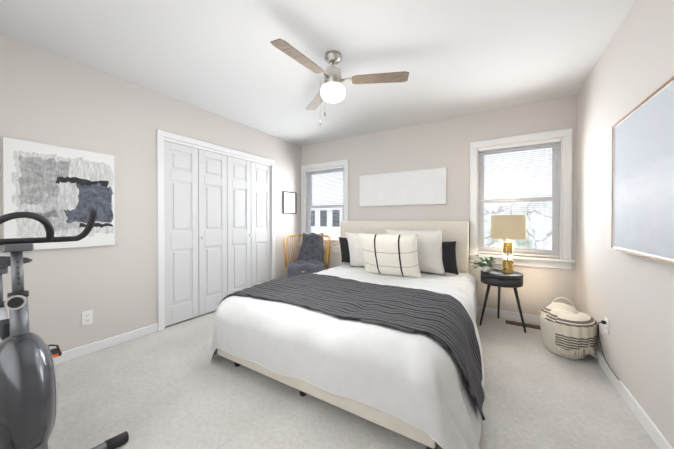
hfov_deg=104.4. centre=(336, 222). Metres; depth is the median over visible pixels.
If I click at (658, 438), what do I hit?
baseboard
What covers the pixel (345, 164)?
window
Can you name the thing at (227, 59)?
ceiling
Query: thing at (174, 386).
floor
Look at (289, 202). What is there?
art
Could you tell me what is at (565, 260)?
window
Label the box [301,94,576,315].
wall
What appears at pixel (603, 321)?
cord
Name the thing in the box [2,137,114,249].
art
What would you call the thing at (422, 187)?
framed picture
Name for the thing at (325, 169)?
window blinds
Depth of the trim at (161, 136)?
2.70 m
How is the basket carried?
on the floor
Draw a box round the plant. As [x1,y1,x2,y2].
[469,255,505,271]
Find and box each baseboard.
[53,323,157,364]
[477,306,539,323]
[592,348,673,448]
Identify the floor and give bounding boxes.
[48,310,657,448]
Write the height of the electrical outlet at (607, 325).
0.114 m
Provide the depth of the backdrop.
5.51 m
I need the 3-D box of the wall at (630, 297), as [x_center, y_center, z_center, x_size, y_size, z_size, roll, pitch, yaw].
[1.465,-0.093,0.936,0.120,2.440,4.330,0,1,32]
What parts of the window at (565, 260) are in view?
window sash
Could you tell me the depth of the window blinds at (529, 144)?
2.98 m
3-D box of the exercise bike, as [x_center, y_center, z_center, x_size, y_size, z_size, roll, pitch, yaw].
[-1.681,0.531,1.328,1.076,1.186,0.648,0,1,32]
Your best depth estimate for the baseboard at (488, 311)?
3.01 m
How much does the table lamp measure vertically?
0.615 m
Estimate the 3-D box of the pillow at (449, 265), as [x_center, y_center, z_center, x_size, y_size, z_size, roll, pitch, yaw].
[1.152,0.396,3.057,0.492,0.396,0.174,0,15,42]
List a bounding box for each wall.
[0,33,300,351]
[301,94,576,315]
[576,0,673,447]
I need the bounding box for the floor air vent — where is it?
[505,320,540,329]
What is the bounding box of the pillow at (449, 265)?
[442,241,458,274]
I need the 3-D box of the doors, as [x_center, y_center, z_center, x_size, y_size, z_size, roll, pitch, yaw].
[-1.412,0.115,3.372,0.068,1.950,1.518,0,1,32]
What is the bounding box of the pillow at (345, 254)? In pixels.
[339,237,349,262]
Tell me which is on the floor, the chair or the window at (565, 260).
the chair
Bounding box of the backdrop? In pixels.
[311,148,551,249]
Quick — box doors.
[164,141,270,325]
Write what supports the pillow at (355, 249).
on the bed
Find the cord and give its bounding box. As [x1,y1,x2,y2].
[598,320,618,379]
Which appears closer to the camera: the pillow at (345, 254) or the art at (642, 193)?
the art at (642, 193)
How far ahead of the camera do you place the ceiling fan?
2.01 m
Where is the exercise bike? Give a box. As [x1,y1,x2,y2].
[0,210,128,448]
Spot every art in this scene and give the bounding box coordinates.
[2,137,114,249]
[283,191,296,213]
[611,76,673,264]
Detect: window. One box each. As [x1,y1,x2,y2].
[299,159,348,251]
[469,128,574,268]
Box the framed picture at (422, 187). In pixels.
[359,167,446,206]
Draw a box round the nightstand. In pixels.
[479,269,526,332]
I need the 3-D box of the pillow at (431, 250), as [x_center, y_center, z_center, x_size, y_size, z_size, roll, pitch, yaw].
[0.911,0.339,3.096,0.685,0.546,0.219,0,16,35]
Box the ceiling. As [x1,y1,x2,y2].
[0,0,635,145]
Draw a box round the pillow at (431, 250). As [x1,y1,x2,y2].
[385,229,445,275]
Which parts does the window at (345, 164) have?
window sash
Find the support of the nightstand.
on the floor
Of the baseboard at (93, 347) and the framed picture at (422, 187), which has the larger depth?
the framed picture at (422, 187)
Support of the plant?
on the nightstand
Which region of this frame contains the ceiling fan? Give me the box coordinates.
[270,38,408,124]
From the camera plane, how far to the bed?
1.67 m
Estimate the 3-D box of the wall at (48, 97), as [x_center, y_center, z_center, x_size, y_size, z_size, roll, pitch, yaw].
[-1.732,-0.109,2.967,0.140,2.440,4.210,0,1,32]
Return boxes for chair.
[283,233,330,276]
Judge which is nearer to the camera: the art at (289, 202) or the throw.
the throw
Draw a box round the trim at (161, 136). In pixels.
[157,129,274,330]
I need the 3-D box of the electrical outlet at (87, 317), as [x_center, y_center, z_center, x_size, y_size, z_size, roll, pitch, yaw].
[-2.113,0.807,2.211,0.009,0.114,0.070,0,1,32]
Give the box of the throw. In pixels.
[219,273,484,419]
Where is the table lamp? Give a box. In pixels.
[490,215,525,272]
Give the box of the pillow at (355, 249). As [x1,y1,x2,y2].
[346,232,392,266]
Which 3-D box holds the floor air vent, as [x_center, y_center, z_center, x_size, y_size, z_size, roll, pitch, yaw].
[2.018,1.108,2.834,0.320,0.009,0.110,0,1,32]
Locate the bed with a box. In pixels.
[212,221,484,448]
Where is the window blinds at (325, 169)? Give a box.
[306,166,343,244]
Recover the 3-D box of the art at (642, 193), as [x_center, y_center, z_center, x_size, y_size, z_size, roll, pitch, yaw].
[1.624,-0.227,1.362,0.054,0.810,0.835,0,1,32]
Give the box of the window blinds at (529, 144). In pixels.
[478,138,560,256]
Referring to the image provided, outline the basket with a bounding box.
[539,297,596,359]
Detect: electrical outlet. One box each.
[82,310,92,325]
[605,317,608,334]

